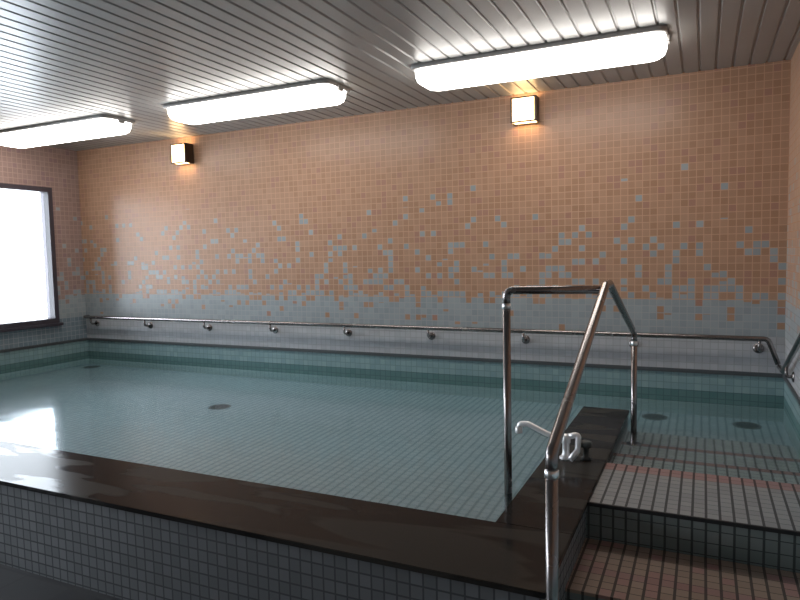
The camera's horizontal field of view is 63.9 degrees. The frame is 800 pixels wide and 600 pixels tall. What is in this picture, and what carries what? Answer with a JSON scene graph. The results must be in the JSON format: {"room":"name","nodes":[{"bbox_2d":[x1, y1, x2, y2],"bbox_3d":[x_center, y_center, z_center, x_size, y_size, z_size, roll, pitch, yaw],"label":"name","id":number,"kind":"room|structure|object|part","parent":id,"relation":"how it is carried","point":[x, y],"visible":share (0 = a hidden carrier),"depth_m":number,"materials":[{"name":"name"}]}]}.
{"room":"public bathhouse","nodes":[
{"label":"public bathhouse","id":0,"kind":"room"},
{"bbox_2d":[0,145,87,373],"bbox_3d":[-5.068,-0.088,4.027,0.150,2.800,6.946,1,4,25],"label":"wall","id":1,"kind":"structure","parent":0,"point":[54,168],"depth_m":6.85,"materials":[{"name":"tile"}]},
{"bbox_2d":[0,183,63,332],"bbox_3d":[-4.150,-0.378,5.845,0.150,1.455,2.210,1,4,25],"label":"window","id":2,"kind":"structure","parent":1,"relation":"in","point":[46,201],"depth_m":6.75,"materials":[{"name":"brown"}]},
{"bbox_3d":[-4.090,0.333,5.874,0.050,0.030,2.210,1,4,25],"label":"sill","id":3,"kind":"part","parent":2,"relation":"part of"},
{"bbox_2d":[0,338,86,352],"bbox_3d":[-4.051,0.527,6.006,0.012,0.028,2.575,1,4,25],"label":"trim","id":4,"kind":"structure","parent":1,"relation":"attached to","point":[80,339],"depth_m":6.68,"materials":[{"name":"tile"}]},
{"bbox_2d":[0,564,122,599],"bbox_3d":[-1.928,1.407,2.660,7.028,0.120,7.246,1,4,25],"label":"floor","id":5,"kind":"structure","parent":0,"point":[15,584],"depth_m":2.93,"materials":[{"name":"tile"}]},
{"bbox_2d":[0,485,568,599],"bbox_3d":[-2.072,1.084,3.447,5.787,0.420,0.429,1,4,25],"label":"wall","id":6,"kind":"structure","parent":5,"relation":"on","point":[125,555],"depth_m":2.66,"materials":[{"name":"grey tile"}]},
{"bbox_2d":[0,441,571,598],"bbox_3d":[-2.077,0.865,3.418,5.799,0.020,0.454,1,4,25],"label":"rim","id":7,"kind":"object","parent":6,"relation":"on","point":[501,556],"visible":1,"depth_m":2.58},
{"bbox_2d":[502,280,637,599],"bbox_3d":[0.728,0.590,2.917,0.511,1.361,2.415,1,4,25],"label":"handrail","id":8,"kind":"object","parent":5,"relation":"on","point":[551,472],"visible":0.91,"depth_m":2.46,"materials":[{"name":"silver metal"}]},
{"bbox_3d":[0.488,0.636,2.904,0.035,1.222,0.035,1,4,25],"label":"pool post","id":9,"kind":"part","parent":8,"relation":"part of","materials":[{"name":"silver metal"}]},
{"bbox_3d":[0.427,0.917,1.796,0.035,0.880,0.035,1,4,25],"label":"post","id":10,"kind":"part","parent":8,"relation":"part of","materials":[{"name":"silver metal"}]},
{"bbox_3d":[0.909,0.154,2.796,0.035,0.481,2.360,1,4,25],"label":"peak rail","id":11,"kind":"part","parent":8,"relation":"part of","materials":[{"name":"silver metal"}]},
{"bbox_3d":[1.418,0.674,3.887,0.035,0.830,0.035,1,4,25],"label":"post","id":12,"kind":"part","parent":8,"relation":"part of","materials":[{"name":"silver metal"}]},
{"bbox_2d":[569,510,585,576],"bbox_3d":[0.942,1.025,3.384,0.284,0.420,2.038,1,4,25],"label":"divider","id":13,"kind":"object","parent":5,"relation":"on","point":[576,544],"visible":0.08,"depth_m":2.55,"materials":[{"name":"grey tile"}]},
{"bbox_2d":[496,406,628,537],"bbox_3d":[0.942,0.806,3.366,0.296,0.020,2.038,1,4,25],"label":"stone curb","id":14,"kind":"object","parent":13,"relation":"on","point":[577,481],"visible":0.83,"depth_m":2.96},
{"bbox_2d":[515,421,591,461],"bbox_3d":[0.775,0.721,3.279,0.394,0.169,0.111,1,4,25],"label":"faucet","id":15,"kind":"object","parent":14,"relation":"on","point":[585,444],"visible":0.96,"depth_m":3.23,"materials":[{"name":"silver metal"}]},
{"bbox_3d":[0.722,0.676,3.322,0.253,0.083,0.029,1,5,31],"label":"spout","id":16,"kind":"part","parent":15,"relation":"part of","materials":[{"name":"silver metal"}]},
{"bbox_3d":[0.938,0.757,3.233,0.060,0.095,0.060,1,4,25],"label":"valve knob","id":17,"kind":"part","parent":15,"relation":"part of","materials":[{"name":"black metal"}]},
{"bbox_2d":[565,463,799,599],"bbox_3d":[1.403,1.042,2.928,0.941,0.430,2.468,1,4,25],"label":"entry steps","id":18,"kind":"structure","parent":5,"relation":"on","point":[623,555],"depth_m":2.54,"materials":[{"name":"grey tile"}]},
{"bbox_2d":[588,502,799,535],"bbox_3d":[1.217,0.868,2.515,0.929,0.016,0.010,1,4,25],"label":"trim","id":19,"kind":"structure","parent":18,"relation":"attached to","point":[593,504],"depth_m":2.53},
{"bbox_2d":[0,0,799,150],"bbox_3d":[-1.954,-1.390,2.448,7.000,0.090,7.146,1,4,25],"label":"ceiling","id":20,"kind":"structure","parent":0,"point":[60,60],"depth_m":3.71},
{"bbox_2d":[0,114,134,147],"bbox_3d":[-3.050,-1.498,5.761,1.546,0.120,0.344,1,4,25],"label":"ceiling light","id":21,"kind":"object","parent":20,"relation":"attached to","point":[100,125],"visible":1,"depth_m":5.57,"materials":[{"name":"white plastic"}]},
{"bbox_3d":[-3.051,-1.542,5.758,1.530,0.030,0.344,1,4,25],"label":"plate","id":22,"kind":"part","parent":21,"relation":"part of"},
{"bbox_2d":[163,78,349,124],"bbox_3d":[-1.111,-1.474,4.845,1.546,0.120,0.344,1,4,25],"label":"ceiling light","id":23,"kind":"object","parent":20,"relation":"attached to","point":[318,93],"visible":1,"depth_m":4.68,"materials":[{"name":"white plastic"}]},
{"bbox_3d":[-1.111,-1.518,4.841,1.530,0.030,0.344,1,4,25],"label":"plate","id":24,"kind":"part","parent":23,"relation":"part of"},
{"bbox_2d":[411,25,670,90],"bbox_3d":[0.820,-1.450,3.933,1.546,0.120,0.344,1,4,25],"label":"ceiling light","id":25,"kind":"object","parent":20,"relation":"attached to","point":[644,44],"visible":1,"depth_m":3.79,"materials":[{"name":"white plastic"}]},
{"bbox_2d":[77,59,790,407],"bbox_3d":[-0.444,-0.306,5.756,7.028,2.800,0.150,1,4,25],"label":"wall","id":26,"kind":"structure","parent":0,"point":[671,190],"depth_m":5.17,"materials":[{"name":"orange tile"}]},
{"bbox_2d":[170,143,193,164],"bbox_3d":[-2.149,-1.439,6.323,0.198,0.190,0.119,1,4,25],"label":"wall lamp","id":27,"kind":"object","parent":26,"relation":"attached to","point":[180,153],"visible":1,"depth_m":6.28,"materials":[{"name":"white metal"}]},
{"bbox_3d":[-2.173,-1.435,6.273,0.190,0.190,0.009,1,4,25],"label":"frame","id":28,"kind":"part","parent":27,"relation":"part of","materials":[{"name":"brown metal"}]},
{"bbox_3d":[-2.152,-1.438,6.316,0.176,0.178,0.091,1,4,25],"label":"lamp shade","id":29,"kind":"part","parent":27,"relation":"part of","materials":[{"name":"white glass"}]},
{"bbox_3d":[-2.128,-1.442,6.367,0.190,0.190,0.020,1,4,25],"label":"plate","id":30,"kind":"part","parent":27,"relation":"part of","materials":[{"name":"brown metal"}]},
{"bbox_3d":[-2.067,-1.437,6.275,0.008,0.190,0.095,1,4,25],"label":"plate","id":31,"kind":"part","parent":27,"relation":"part of","materials":[{"name":"brown metal"}]},
{"bbox_2d":[83,315,780,364],"bbox_3d":[-0.478,0.298,5.684,6.656,0.188,0.097,1,4,25],"label":"wall handrail","id":32,"kind":"object","parent":26,"relation":"attached to","point":[757,348],"visible":0.89,"depth_m":5.18,"materials":[{"name":"silver metal"}]},
{"bbox_2d":[87,337,782,377],"bbox_3d":[-0.463,0.471,5.737,6.728,0.028,0.012,1,4,25],"label":"trim","id":33,"kind":"structure","parent":26,"relation":"attached to","point":[739,373],"depth_m":5.27,"materials":[{"name":"tile"}]},
{"bbox_2d":[510,95,538,125],"bbox_3d":[0.947,-1.435,4.857,0.198,0.190,0.119,1,4,25],"label":"wall lamp","id":34,"kind":"object","parent":26,"relation":"attached to","point":[524,110],"visible":1,"depth_m":4.81,"materials":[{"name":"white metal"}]},
{"bbox_3d":[0.968,-1.439,4.902,0.190,0.190,0.020,1,4,25],"label":"plate","id":35,"kind":"part","parent":34,"relation":"part of","materials":[{"name":"brown metal"}]},
{"bbox_3d":[1.029,-1.434,4.809,0.008,0.190,0.095,1,4,25],"label":"plate","id":36,"kind":"part","parent":34,"relation":"part of","materials":[{"name":"brown metal"}]},
{"bbox_2d":[784,41,799,439],"bbox_3d":[1.150,-0.011,1.089,0.150,2.800,6.946,1,4,25],"label":"wall","id":37,"kind":"structure","parent":0,"point":[792,322],"depth_m":3.94,"materials":[{"name":"orange tile"}]},
{"bbox_2d":[776,333,799,381],"bbox_3d":[1.956,0.231,3.028,0.067,0.660,2.598,1,4,25],"label":"handrail","id":38,"kind":"object","parent":37,"relation":"attached to","point":[783,369],"visible":1,"depth_m":3.74,"materials":[{"name":"silver metal"}]},
{"bbox_2d":[782,374,799,405],"bbox_3d":[2.222,0.569,3.561,0.012,0.028,1.634,1,4,25],"label":"trim","id":39,"kind":"structure","parent":37,"relation":"attached to","point":[787,382],"depth_m":3.86,"materials":[{"name":"tile"}]},
{"bbox_3d":[-1.000,1.174,4.620,6.728,0.030,2.587,1,4,25],"label":"floor","id":40,"kind":"structure","parent":0,"visible":0},
{"bbox_2d":[0,358,799,521],"bbox_3d":[-1.004,0.977,4.606,6.736,0.385,2.595,1,4,25],"label":"water","id":41,"kind":"object","parent":40,"relation":"on","point":[434,447],"visible":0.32,"depth_m":4.00,"materials":[{"name":"teal liquid"}]}
]}

